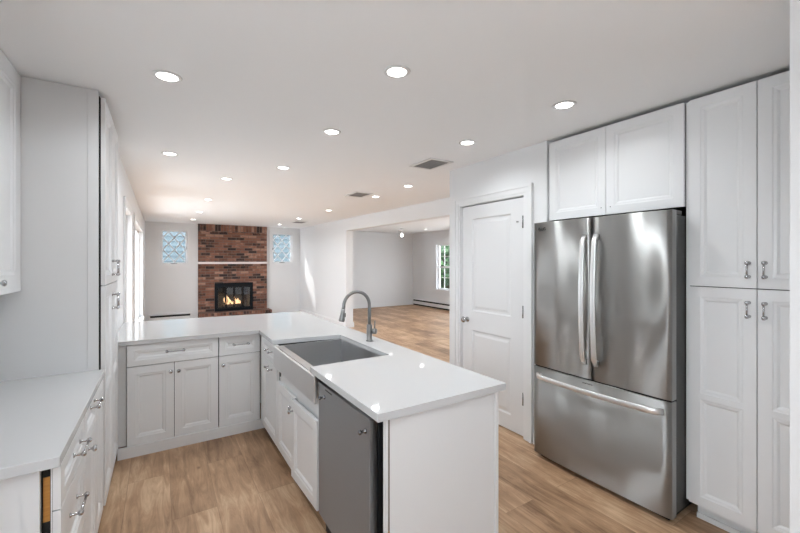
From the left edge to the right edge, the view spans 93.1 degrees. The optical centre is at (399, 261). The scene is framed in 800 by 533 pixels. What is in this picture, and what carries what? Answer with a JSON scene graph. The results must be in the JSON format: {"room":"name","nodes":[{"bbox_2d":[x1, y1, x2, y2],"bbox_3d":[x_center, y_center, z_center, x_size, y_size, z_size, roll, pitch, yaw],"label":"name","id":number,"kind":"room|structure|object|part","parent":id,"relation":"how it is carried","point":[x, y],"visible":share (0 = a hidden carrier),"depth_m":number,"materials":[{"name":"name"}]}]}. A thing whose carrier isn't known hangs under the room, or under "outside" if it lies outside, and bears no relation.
{"room":"kitchen","nodes":[
{"label":"kitchen","id":0,"kind":"room"},
{"bbox_2d":[117,153,144,330],"bbox_3d":[-4.146,0.265,5.838,0.150,2.430,7.300,0,0,-32],"label":"wall","id":1,"kind":"structure","parent":0,"point":[124,186],"depth_m":4.57,"materials":[{"name":"white paint"}]},
{"bbox_2d":[123,196,131,322],"bbox_3d":[-3.050,0.417,4.177,0.108,2.125,1.090,0,0,-32],"label":"window","id":2,"kind":"structure","parent":1,"relation":"in","point":[126,206],"depth_m":3.75,"materials":[{"name":"white paint"}]},
{"bbox_2d":[133,212,144,321],"bbox_3d":[-4.385,0.250,6.314,0.135,1.830,2.830,0,0,-32],"label":"window","id":3,"kind":"structure","parent":1,"relation":"in","point":[135,218],"depth_m":7.36,"materials":[{"name":"white paint"}]},
{"bbox_3d":[-4.425,0.250,6.289,0.040,1.658,2.638,0,0,-32],"label":"sash","id":4,"kind":"part","parent":3,"relation":"part of","materials":[{"name":"white paint"}]},
{"bbox_2d":[145,223,412,320],"bbox_3d":[-2.836,0.265,11.073,7.960,2.430,0.150,0,0,-32],"label":"wall","id":5,"kind":"structure","parent":0,"point":[382,262],"depth_m":10.85,"materials":[{"name":"white paint"}]},
{"bbox_2d":[148,312,191,320],"bbox_3d":[-5.575,1.374,9.212,0.900,0.212,0.067,0,0,-32],"label":"baseboard heater","id":6,"kind":"object","parent":5,"relation":"attached to","point":[189,314],"visible":0.58,"depth_m":9.19,"materials":[{"name":"white paint"}]},
{"bbox_2d":[155,224,189,267],"bbox_3d":[-5.562,-0.372,9.294,0.730,1.045,0.093,0,0,-32],"label":"window","id":7,"kind":"structure","parent":5,"relation":"in","point":[159,228],"depth_m":9.25,"materials":[{"name":"white paint"}]},
{"bbox_3d":[-5.556,-0.355,9.327,0.553,0.828,0.045,0,0,-32],"label":"sash","id":8,"kind":"part","parent":7,"relation":"part of","materials":[{"name":"glass"}]},
{"bbox_2d":[145,221,299,229],"bbox_3d":[-4.457,-0.924,9.941,3.710,0.049,0.029,0,0,-32],"label":"trim","id":9,"kind":"structure","parent":5,"relation":"attached to","point":[146,222],"depth_m":9.38,"materials":[{"name":"white paint"}]},
{"bbox_2d":[193,309,298,317],"bbox_3d":[-4.042,1.425,10.211,2.720,0.109,0.016,0,0,-32],"label":"baseboard","id":10,"kind":"structure","parent":5,"relation":"attached to","point":[291,310],"depth_m":10.68,"materials":[{"name":"white paint"}]},
{"bbox_2d":[269,229,296,264],"bbox_3d":[-3.305,-0.393,10.721,0.770,1.005,0.093,0,0,-32],"label":"window","id":11,"kind":"structure","parent":5,"relation":"in","point":[293,233],"depth_m":10.73,"materials":[{"name":"white paint"}]},
{"bbox_3d":[-3.344,-0.375,10.726,0.548,0.828,0.045,0,0,-32],"label":"sash","id":12,"kind":"part","parent":11,"relation":"part of","materials":[{"name":"clear glass"}]},
{"bbox_2d":[300,197,449,321],"bbox_3d":[-0.654,0.265,7.803,0.170,2.430,7.720,0,0,-34],"label":"wall","id":13,"kind":"structure","parent":0,"point":[326,249],"depth_m":8.88,"materials":[{"name":"white paint"}]},
{"bbox_2d":[299,301,411,327],"bbox_3d":[0.855,1.419,8.690,3.967,0.119,7.837,0,0,-32],"label":"baseboard","id":14,"kind":"structure","parent":13,"relation":"attached to","point":[405,302],"depth_m":11.89,"materials":[{"name":"white paint"}]},
{"bbox_2d":[0,0,789,233],"bbox_3d":[0.447,-1.050,5.310,8.570,0.200,13.400,0,0,-32],"label":"ceiling","id":15,"kind":"structure","parent":0,"point":[262,82],"depth_m":1.97,"materials":[{"name":"white paint"}]},
{"bbox_2d":[152,70,182,82],"bbox_3d":[-1.193,-0.947,1.943,0.135,0.005,0.135,0,0,-32],"label":"recessed light","id":16,"kind":"object","parent":15,"relation":"in","point":[167,76],"visible":1,"depth_m":1.94,"materials":[{"name":"white paint"}]},
{"bbox_2d":[156,73,177,80],"bbox_3d":[-1.193,-0.947,1.943,0.096,0.004,0.096,0,0,-19],"label":"diffuser","id":17,"kind":"object","parent":16,"relation":"attached to","point":[161,76],"depth_m":1.94,"materials":[{"name":"white plastic"}]},
{"bbox_2d":[161,151,178,155],"bbox_3d":[-2.025,-0.947,3.334,0.135,0.005,0.135,0,0,-32],"label":"recessed light","id":18,"kind":"object","parent":15,"relation":"in","point":[163,152],"visible":1,"depth_m":3.32,"materials":[{"name":"white plastic"}]},
{"bbox_2d":[276,166,289,169],"bbox_3d":[-1.180,-0.947,3.832,0.135,0.005,0.135,0,0,-32],"label":"recessed light","id":19,"kind":"object","parent":15,"relation":"in","point":[278,167],"visible":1,"depth_m":3.81,"materials":[{"name":"white"}]},
{"bbox_2d":[322,129,340,134],"bbox_3d":[-0.499,-0.947,2.772,0.135,0.005,0.135,0,0,-32],"label":"recessed light","id":20,"kind":"object","parent":15,"relation":"in","point":[326,131],"visible":1,"depth_m":2.76,"materials":[{"name":"white plastic"}]},
{"bbox_2d":[325,130,337,133],"bbox_3d":[-0.499,-0.947,2.772,0.096,0.004,0.096,0,0,-7],"label":"diffuser","id":21,"kind":"object","parent":20,"relation":"attached to","point":[326,131],"depth_m":2.77,"materials":[{"name":"white plastic"}]},
{"bbox_2d":[345,191,373,197],"bbox_3d":[-0.578,-0.945,5.349,0.270,0.009,0.360,0,0,-32],"label":"ceiling vent","id":22,"kind":"object","parent":15,"relation":"in","point":[356,193],"visible":1,"depth_m":5.32,"materials":[{"name":"white metal"}]},
{"bbox_2d":[383,65,410,77],"bbox_3d":[-0.015,-0.947,1.895,0.135,0.005,0.135,0,0,-32],"label":"recessed light","id":23,"kind":"object","parent":15,"relation":"in","point":[392,71],"visible":1,"depth_m":1.89,"materials":[{"name":"white plastic"}]},
{"bbox_2d":[387,68,405,76],"bbox_3d":[-0.015,-0.947,1.895,0.096,0.004,0.096,0,0,45],"label":"diffuser","id":24,"kind":"object","parent":23,"relation":"attached to","point":[391,72],"depth_m":1.90,"materials":[{"name":"white plastic"}]},
{"bbox_2d":[409,158,453,169],"bbox_3d":[0.300,-0.945,3.680,0.270,0.009,0.360,0,0,-32],"label":"ceiling vent","id":25,"kind":"object","parent":15,"relation":"in","point":[430,163],"visible":1,"depth_m":3.65,"materials":[{"name":"white metal"}]},
{"bbox_2d":[459,140,475,144],"bbox_3d":[0.537,-0.947,3.025,0.135,0.005,0.135,0,0,-32],"label":"recessed light","id":26,"kind":"object","parent":15,"relation":"in","point":[464,142],"visible":1,"depth_m":3.01,"materials":[{"name":"white plastic"}]},
{"bbox_2d":[461,141,472,144],"bbox_3d":[0.537,-0.947,3.025,0.096,0.004,0.096,0,0,-19],"label":"diffuser","id":27,"kind":"object","parent":26,"relation":"attached to","point":[462,142],"depth_m":3.03,"materials":[{"name":"white plastic"}]},
{"bbox_2d":[552,100,576,109],"bbox_3d":[0.996,-0.947,2.298,0.135,0.005,0.135,0,0,-32],"label":"recessed light","id":28,"kind":"object","parent":15,"relation":"in","point":[566,104],"visible":1,"depth_m":2.28,"materials":[{"name":"white plastic"}]},
{"bbox_2d":[556,102,572,107],"bbox_3d":[0.996,-0.947,2.298,0.096,0.004,0.096,0,0,-19],"label":"diffuser","id":29,"kind":"object","parent":28,"relation":"attached to","point":[559,104],"depth_m":2.29,"materials":[{"name":"white plastic"}]},
{"bbox_2d":[98,305,728,532],"bbox_3d":[0.447,1.540,5.310,8.570,0.120,13.400,0,0,-32],"label":"floor","id":30,"kind":"structure","parent":0,"point":[241,482],"depth_m":2.44,"materials":[{"name":"brown wood"}]},
{"bbox_2d":[0,416,91,532],"bbox_3d":[-1.456,1.058,1.236,0.680,0.845,0.474,0,0,-32],"label":"base cabinet","id":31,"kind":"object","parent":30,"relation":"on","point":[53,500],"visible":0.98,"depth_m":1.20,"materials":[{"name":"white paint"}]},
{"bbox_3d":[-1.234,1.008,1.386,0.026,0.745,0.458,0,0,-32],"label":"frame","id":32,"kind":"part","parent":31,"relation":"part of","materials":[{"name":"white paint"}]},
{"bbox_2d":[0,369,104,479],"bbox_3d":[-1.625,0.617,1.466,0.656,0.033,1.124,0,0,-32],"label":"countertop","id":33,"kind":"structure","parent":31,"relation":"on","point":[40,417],"depth_m":1.46,"materials":[{"name":"white stone"}]},
{"bbox_3d":[-1.214,0.940,1.398,0.020,0.290,0.452,0,0,-32],"label":"drawer","id":34,"kind":"part","parent":31,"relation":"part of","materials":[{"name":"white paint"}]},
{"bbox_3d":[-1.214,0.715,1.398,0.020,0.150,0.452,0,0,-32],"label":"drawer","id":35,"kind":"part","parent":31,"relation":"part of","materials":[{"name":"white paint"}]},
{"bbox_3d":[-1.178,0.893,1.396,0.039,0.018,0.146,0,0,-32],"label":"pull handle","id":36,"kind":"part","parent":31,"relation":"part of","materials":[{"name":"silver metal"}]},
{"bbox_3d":[-1.211,0.710,1.449,0.039,0.018,0.146,0,0,-32],"label":"pull handle","id":37,"kind":"part","parent":31,"relation":"part of","materials":[{"name":"silver metal"}]},
{"bbox_2d":[0,76,119,505],"bbox_3d":[-2.122,0.266,2.292,0.690,2.428,0.802,0,0,-32],"label":"tall cabinet","id":38,"kind":"object","parent":30,"relation":"on","point":[63,318],"visible":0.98,"depth_m":2.03,"materials":[{"name":"white wood"}]},
{"bbox_3d":[-1.942,0.266,1.944,0.623,2.428,0.021,0,0,-32],"label":"panel","id":39,"kind":"part","parent":38,"relation":"part of","materials":[{"name":"white paint"}]},
{"bbox_3d":[-1.775,0.759,2.296,0.020,1.238,0.383,0,0,-32],"label":"door","id":40,"kind":"part","parent":38,"relation":"part of","materials":[{"name":"white paint"}]},
{"bbox_3d":[-1.775,-0.393,2.296,0.020,1.055,0.383,0,0,-32],"label":"door","id":41,"kind":"part","parent":38,"relation":"part of","materials":[{"name":"white paint"}]},
{"bbox_3d":[-1.981,0.759,2.623,0.020,1.238,0.383,0,0,-32],"label":"door","id":42,"kind":"part","parent":38,"relation":"part of","materials":[{"name":"white paint"}]},
{"bbox_3d":[-1.981,-0.393,2.623,0.020,1.055,0.383,0,0,-32],"label":"door","id":43,"kind":"part","parent":38,"relation":"part of","materials":[{"name":"white paint"}]},
{"bbox_3d":[-1.835,0.255,2.447,0.039,0.106,0.018,0,0,-32],"label":"pull handle","id":44,"kind":"part","parent":38,"relation":"part of","materials":[{"name":"silver metal"}]},
{"bbox_3d":[-1.835,0.040,2.447,0.039,0.106,0.018,0,0,-32],"label":"pull handle","id":45,"kind":"part","parent":38,"relation":"part of","materials":[{"name":"silver metal"}]},
{"bbox_2d":[84,392,103,532],"bbox_3d":[-1.676,1.058,1.584,0.680,0.845,0.345,0,0,-32],"label":"base cabinet","id":46,"kind":"object","parent":30,"relation":"on","point":[90,520],"visible":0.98,"depth_m":1.80,"materials":[{"name":"white wood"}]},
{"bbox_3d":[-1.430,1.085,1.740,0.020,0.580,0.339,0,0,-32],"label":"door","id":47,"kind":"part","parent":46,"relation":"part of","materials":[{"name":"white paint"}]},
{"bbox_3d":[-1.430,0.715,1.740,0.020,0.150,0.339,0,0,-32],"label":"drawer","id":48,"kind":"part","parent":46,"relation":"part of","materials":[{"name":"white paint"}]},
{"bbox_3d":[-1.357,0.825,1.674,0.032,0.030,0.030,0,0,-32],"label":"knob","id":49,"kind":"part","parent":46,"relation":"part of","materials":[{"name":"silver metal"}]},
{"bbox_3d":[-1.419,0.665,1.777,0.039,0.018,0.126,0,0,-32],"label":"pull handle","id":50,"kind":"part","parent":46,"relation":"part of","materials":[{"name":"silver metal"}]},
{"bbox_2d":[96,379,102,532],"bbox_3d":[-1.855,1.058,1.831,0.641,0.845,0.260,0,0,-32],"label":"base cabinet","id":51,"kind":"object","parent":30,"relation":"on","point":[99,420],"visible":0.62,"depth_m":2.04,"materials":[{"name":"white wood"}]},
{"bbox_2d":[118,337,217,447],"bbox_3d":[-1.975,1.014,3.247,0.695,0.763,0.660,0,0,-32],"label":"base cabinet","id":52,"kind":"object","parent":30,"relation":"on","point":[172,387],"depth_m":2.99,"materials":[{"name":"white wood"}]},
{"bbox_3d":[-2.103,1.014,2.858,0.063,0.763,0.020,0,0,-32],"label":"filler strip","id":53,"kind":"part","parent":52,"relation":"part of","materials":[{"name":"white wood"}]},
{"bbox_3d":[-1.932,1.099,2.942,0.306,0.592,0.020,0,0,-32],"label":"door","id":54,"kind":"part","parent":52,"relation":"part of","materials":[{"name":"white paint"}]},
{"bbox_3d":[-1.797,0.717,3.027,0.625,0.160,0.020,0,0,-32],"label":"drawer","id":55,"kind":"part","parent":52,"relation":"part of","materials":[{"name":"white paint"}]},
{"bbox_3d":[-1.666,1.099,3.110,0.315,0.592,0.020,0,0,-32],"label":"door","id":56,"kind":"part","parent":52,"relation":"part of","materials":[{"name":"white paint"}]},
{"bbox_2d":[117,418,264,460],"bbox_3d":[-1.649,1.438,3.104,1.070,0.083,0.018,0,0,-32],"label":"board","id":57,"kind":"object","parent":30,"relation":"on","point":[201,436],"visible":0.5,"depth_m":3.05,"materials":[{"name":"white paint"}]},
{"bbox_2d":[126,335,260,427],"bbox_3d":[-1.746,1.056,3.800,1.690,0.847,0.020,0,0,-32],"label":"panel","id":58,"kind":"object","parent":30,"relation":"on","point":[260,335],"visible":0.02,"depth_m":3.36,"materials":[{"name":"white paint"}]},
{"bbox_2d":[198,224,271,317],"bbox_3d":[-4.390,0.266,10.043,1.718,2.428,0.929,0,0,-32],"label":"fireplace","id":59,"kind":"object","parent":30,"relation":"on","point":[226,253],"visible":0.84,"depth_m":9.91,"materials":[{"name":"red brick"}]},
{"bbox_2d":[215,282,252,311],"bbox_3d":[-4.333,0.917,9.909,0.925,0.725,0.054,0,0,-32],"label":"doors","id":60,"kind":"structure","parent":59,"relation":"attached to","point":[242,284],"depth_m":9.90,"materials":[{"name":"black metal"}]},
{"bbox_3d":[-4.599,0.932,9.751,0.202,0.551,0.018,0,0,-32],"label":"glass door","id":61,"kind":"part","parent":60,"relation":"part of","materials":[{"name":"clear glass"}]},
{"bbox_3d":[-4.424,0.932,9.861,0.202,0.551,0.018,0,0,-32],"label":"glass door","id":62,"kind":"part","parent":60,"relation":"part of","materials":[{"name":"glass"}]},
{"bbox_3d":[-4.250,0.932,9.971,0.202,0.551,0.018,0,0,-32],"label":"glass door","id":63,"kind":"part","parent":60,"relation":"part of","materials":[{"name":"clear glass"}]},
{"bbox_3d":[-4.076,0.932,10.081,0.202,0.551,0.018,0,0,-32],"label":"glass door","id":64,"kind":"part","parent":60,"relation":"part of","materials":[{"name":"glass"}]},
{"bbox_2d":[218,334,259,426],"bbox_3d":[-1.536,1.015,3.525,0.338,0.760,0.660,0,0,-32],"label":"base cabinet","id":65,"kind":"object","parent":30,"relation":"on","point":[238,356],"visible":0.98,"depth_m":3.28,"materials":[{"name":"white wood"}]},
{"bbox_3d":[-1.388,0.717,3.286,0.328,0.160,0.020,0,0,-32],"label":"drawer","id":66,"kind":"part","parent":65,"relation":"part of","materials":[{"name":"white paint"}]},
{"bbox_2d":[261,336,332,445],"bbox_3d":[-0.832,1.058,3.247,0.660,0.845,0.562,0,0,-32],"label":"base cabinet","id":67,"kind":"object","parent":30,"relation":"on","point":[270,375],"visible":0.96,"depth_m":3.07,"materials":[{"name":"white wood"}]},
{"bbox_3d":[-1.052,0.717,3.069,0.020,0.160,0.488,0,0,-32],"label":"drawer","id":68,"kind":"part","parent":67,"relation":"part of","materials":[{"name":"white paint"}]},
{"bbox_3d":[-1.052,1.099,3.069,0.020,0.592,0.488,0,0,-32],"label":"door","id":69,"kind":"part","parent":67,"relation":"part of","materials":[{"name":"white paint"}]},
{"bbox_2d":[277,374,320,510],"bbox_3d":[-0.452,1.058,2.634,0.673,0.845,0.875,0,0,-32],"label":"base cabinet","id":70,"kind":"object","parent":30,"relation":"on","point":[297,416],"visible":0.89,"depth_m":2.36,"materials":[{"name":"white paint"}]},
{"bbox_3d":[-0.801,1.146,2.672,0.020,0.498,0.430,0,0,-32],"label":"door","id":71,"kind":"part","parent":70,"relation":"part of","materials":[{"name":"white paint"}]},
{"bbox_3d":[-0.662,0.880,2.485,0.011,0.400,0.842,0,0,-32],"label":"apron rail","id":72,"kind":"part","parent":70,"relation":"part of","materials":[{"name":"white paint"}]},
{"bbox_3d":[-0.579,1.146,2.298,0.020,0.498,0.430,0,0,-35],"label":"door","id":73,"kind":"part","parent":70,"relation":"part of","materials":[{"name":"white paint"}]},
{"bbox_2d":[118,311,505,422],"bbox_3d":[-1.097,0.616,2.798,1.749,0.032,3.298,0,0,-32],"label":"countertop","id":74,"kind":"structure","parent":70,"relation":"on","point":[401,381],"depth_m":2.19,"materials":[{"name":"white stone"}]},
{"bbox_2d":[274,339,378,403],"bbox_3d":[-0.472,0.746,2.615,0.567,0.228,0.885,0,0,-32],"label":"farmhouse sink","id":75,"kind":"object","parent":74,"relation":"in","point":[294,362],"visible":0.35,"depth_m":2.81,"materials":[{"name":"silver metal"}]},
{"bbox_2d":[277,339,378,379],"bbox_3d":[-0.465,0.746,2.620,0.550,0.228,0.849,0,0,-32],"label":"basin","id":76,"kind":"object","parent":75,"relation":"in","point":[294,362],"depth_m":2.90,"materials":[{"name":"silver metal"}]},
{"bbox_2d":[339,290,376,341],"bbox_3d":[-0.307,0.406,2.800,0.298,0.388,0.083,0,0,-32],"label":"faucet","id":77,"kind":"object","parent":74,"relation":"on","point":[370,331],"visible":1,"depth_m":2.84,"materials":[{"name":"silver metal"}]},
{"bbox_2d":[318,381,382,532],"bbox_3d":[-0.059,1.061,1.971,0.603,0.838,0.606,0,0,-32],"label":"dishwasher","id":78,"kind":"object","parent":30,"relation":"on","point":[350,440],"visible":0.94,"depth_m":1.75,"materials":[{"name":"silver metal"}]},
{"bbox_3d":[-0.160,0.718,1.597,0.033,0.022,0.022,0,0,-32],"label":"handle mount","id":79,"kind":"part","parent":78,"relation":"part of","materials":[{"name":"silver metal"}]},
{"bbox_2d":[377,422,382,532],"bbox_3d":[-0.027,1.051,1.988,0.531,0.818,0.602,0,0,-32],"label":"tub","id":80,"kind":"object","parent":78,"relation":"in","point":[379,425],"depth_m":1.60,"materials":[{"name":"black plastic"}]},
{"bbox_2d":[383,392,497,532],"bbox_3d":[-0.534,1.057,2.889,0.642,0.846,2.805,0,0,-32],"label":"end panel","id":81,"kind":"object","parent":30,"relation":"on","point":[440,464],"visible":0.47,"depth_m":1.70,"materials":[{"name":"white paint"}]},
{"bbox_2d":[534,209,691,520],"bbox_3d":[1.523,0.592,2.664,0.778,1.773,0.924,0,0,-32],"label":"refrigerator","id":82,"kind":"object","parent":30,"relation":"on","point":[610,290],"visible":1,"depth_m":2.37,"materials":[{"name":"grey metal"}]},
{"bbox_3d":[1.164,0.244,2.712,0.066,1.072,0.459,0,0,-32],"label":"door","id":83,"kind":"part","parent":82,"relation":"part of","materials":[{"name":"silver metal"}]},
{"bbox_3d":[1.217,0.253,2.518,0.072,0.864,0.034,0,0,-32],"label":"door handle","id":84,"kind":"part","parent":82,"relation":"part of","materials":[{"name":"silver metal"}]},
{"bbox_3d":[1.260,0.253,2.450,0.072,0.864,0.034,0,0,-32],"label":"door handle","id":85,"kind":"part","parent":82,"relation":"part of","materials":[{"name":"silver metal"}]},
{"bbox_3d":[1.288,1.119,2.516,0.066,0.653,0.924,0,0,-32],"label":"freezer drawer","id":86,"kind":"part","parent":82,"relation":"part of","materials":[{"name":"silver metal"}]},
{"bbox_3d":[1.537,1.454,2.673,0.545,0.048,0.864,0,0,-32],"label":"kick plate","id":87,"kind":"part","parent":82,"relation":"part of","materials":[{"name":"black metal"}]},
{"bbox_3d":[1.412,0.244,2.319,0.066,1.072,0.459,0,0,-32],"label":"door","id":88,"kind":"part","parent":82,"relation":"part of","materials":[{"name":"silver metal"}]},
{"bbox_2d":[686,70,789,532],"bbox_3d":[2.042,0.278,2.103,0.640,2.402,0.578,0,0,-32],"label":"pantry cabinet","id":89,"kind":"object","parent":30,"relation":"on","point":[738,138],"visible":0.97,"depth_m":2.00,"materials":[{"name":"white wood"}]},
{"bbox_3d":[1.918,0.229,2.355,0.581,2.302,0.018,0,0,-32],"label":"panel","id":90,"kind":"part","parent":89,"relation":"part of","materials":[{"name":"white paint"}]},
{"bbox_3d":[1.748,0.760,2.062,0.020,1.235,0.293,0,0,-32],"label":"door","id":91,"kind":"part","parent":89,"relation":"part of","materials":[{"name":"white paint"}]},
{"bbox_3d":[1.748,-0.393,2.062,0.020,1.061,0.293,0,0,-32],"label":"door","id":92,"kind":"part","parent":89,"relation":"part of","materials":[{"name":"white paint"}]},
{"bbox_3d":[1.785,0.248,1.947,0.039,0.091,0.018,0,0,-32],"label":"pull handle","id":93,"kind":"part","parent":89,"relation":"part of","materials":[{"name":"silver metal"}]},
{"bbox_3d":[1.785,0.043,1.947,0.039,0.091,0.018,0,0,-32],"label":"pull handle","id":94,"kind":"part","parent":89,"relation":"part of","materials":[{"name":"silver metal"}]},
{"bbox_3d":[1.819,0.248,1.893,0.039,0.091,0.018,0,0,-32],"label":"pull handle","id":95,"kind":"part","parent":89,"relation":"part of","materials":[{"name":"silver metal"}]},
{"bbox_3d":[1.819,0.043,1.893,0.039,0.091,0.018,0,0,-32],"label":"pull handle","id":96,"kind":"part","parent":89,"relation":"part of","materials":[{"name":"silver metal"}]},
{"bbox_3d":[1.898,0.760,1.824,0.020,1.235,0.260,0,0,-32],"label":"door","id":97,"kind":"part","parent":89,"relation":"part of","materials":[{"name":"white paint"}]},
{"bbox_3d":[1.898,-0.393,1.824,0.020,1.061,0.260,0,0,-32],"label":"door","id":98,"kind":"part","parent":89,"relation":"part of","materials":[{"name":"white paint"}]},
{"bbox_2d":[413,230,449,310],"bbox_3d":[2.597,0.265,9.787,0.150,2.430,7.830,0,0,-32],"label":"wall","id":99,"kind":"structure","parent":0,"point":[423,243],"depth_m":12.34,"materials":[{"name":"white paint"}]},
{"bbox_2d":[412,298,449,310],"bbox_3d":[1.027,1.369,12.066,0.067,0.222,2.160,0,0,-32],"label":"baseboard heater","id":100,"kind":"object","parent":99,"relation":"attached to","point":[427,303],"visible":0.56,"depth_m":12.07,"materials":[{"name":"white paint"}]},
{"bbox_2d":[434,241,449,293],"bbox_3d":[1.407,0.170,11.572,0.135,1.600,1.060,0,0,-32],"label":"window","id":101,"kind":"structure","parent":99,"relation":"in","point":[440,243],"depth_m":11.87,"materials":[{"name":"white paint"}]},
{"bbox_3d":[1.442,0.170,11.595,0.050,1.418,0.858,0,0,-32],"label":"sash","id":102,"kind":"part","parent":101,"relation":"part of","materials":[{"name":"white paint"}]},
{"bbox_2d":[450,141,551,433],"bbox_3d":[0.888,0.265,3.516,0.120,2.430,1.185,0,0,-32],"label":"wall","id":103,"kind":"structure","parent":0,"point":[528,164],"depth_m":3.37,"materials":[{"name":"white paint"}]},
{"bbox_2d":[454,182,532,443],"bbox_3d":[0.852,0.418,3.514,0.182,2.123,0.966,0,0,-32],"label":"door","id":104,"kind":"structure","parent":103,"relation":"in","point":[493,240],"depth_m":3.41,"materials":[{"name":"white paint"}]},
{"bbox_3d":[0.641,0.573,3.741,0.068,0.058,0.058,0,0,-32],"label":"knob","id":105,"kind":"part","parent":104,"relation":"part of","materials":[{"name":"silver metal"}]},
{"bbox_2d":[549,103,685,220],"bbox_3d":[1.665,-0.622,2.752,0.624,0.603,0.918,0,0,-32],"label":"upper cabinet","id":106,"kind":"object","parent":103,"relation":"attached to","point":[636,164],"visible":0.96,"depth_m":2.50,"materials":[{"name":"white wood"}]},
{"bbox_3d":[1.425,-0.622,3.134,0.582,0.603,0.016,0,0,-32],"label":"panel","id":107,"kind":"part","parent":106,"relation":"part of","materials":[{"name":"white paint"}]},
{"bbox_3d":[1.294,-0.622,2.778,0.020,0.603,0.440,0,0,-32],"label":"door","id":108,"kind":"part","parent":106,"relation":"part of","materials":[{"name":"white paint"}]},
{"bbox_3d":[1.534,-0.622,2.397,0.020,0.603,0.455,0,0,-32],"label":"door","id":109,"kind":"part","parent":106,"relation":"part of","materials":[{"name":"white paint"}]},
{"bbox_2d":[790,0,799,532],"bbox_3d":[2.720,0.265,0.591,1.510,2.430,2.692,0,0,-32],"label":"wall","id":110,"kind":"structure","parent":0,"point":[794,4],"depth_m":1.31,"materials":[{"name":"white paint"}]},
{"bbox_3d":[-1.162,0.265,-0.025,0.150,2.430,5.800,0,0,-32],"label":"wall","id":111,"kind":"structure","parent":0,"visible":0},
{"bbox_2d":[0,49,20,294],"bbox_3d":[-1.689,-0.399,1.280,0.347,1.097,1.368,0,0,-32],"label":"upper cabinet","id":112,"kind":"object","parent":111,"relation":"attached to","point":[10,79],"visible":1,"depth_m":1.82,"materials":[{"name":"white paint"}]},
{"bbox_3d":[-1.740,0.095,1.656,0.032,0.030,0.030,0,0,-32],"label":"knob","id":113,"kind":"part","parent":112,"relation":"part of","materials":[{"name":"silver metal"}]},
{"label":"outside","id":114,"kind":"structure","parent":0,"visible":0},
{"bbox_3d":[-1.117,1.830,11.124,70.000,0.100,70.000,0,0,-32],"label":"ground","id":115,"kind":"structure","parent":114,"visible":0},
{"bbox_2d":[163,231,289,261],"bbox_3d":[-8.618,-0.420,16.439,16.600,4.400,5.800,0,0,-32],"label":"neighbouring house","id":116,"kind":"structure","parent":115,"relation":"on","point":[168,237],"depth_m":13.84,"materials":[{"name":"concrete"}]},
{"bbox_2d":[441,245,449,288],"bbox_3d":[1.951,0.486,15.066,1.656,2.614,1.662,0,0,-32],"label":"tree","id":117,"kind":"object","parent":115,"relation":"on","point":[447,251],"visible":0.22,"depth_m":14.66,"materials":[{"name":"green plant"}]},
{"bbox_3d":[-4.500,1.229,10.141,0.470,0.101,0.248,0,0,-32],"label":"grate","id":118,"kind":"object","parent":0,"visible":0},
{"bbox_2d":[222,303,241,306],"bbox_3d":[-4.477,1.173,10.116,0.490,0.107,0.102,0,0,-36],"label":"log","id":119,"kind":"object","parent":118,"relation":"on","point":[237,304],"visible":0.62,"depth_m":10.08,"materials":[{"name":"brown wood"}]},
{"bbox_2d":[224,296,240,303],"bbox_3d":[-4.487,1.014,10.140,0.422,0.288,0.084,0,0,-32],"label":"flames","id":120,"kind":"object","parent":119,"relation":"on","point":[229,300],"visible":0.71,"depth_m":10.12,"materials":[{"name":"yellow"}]}
]}

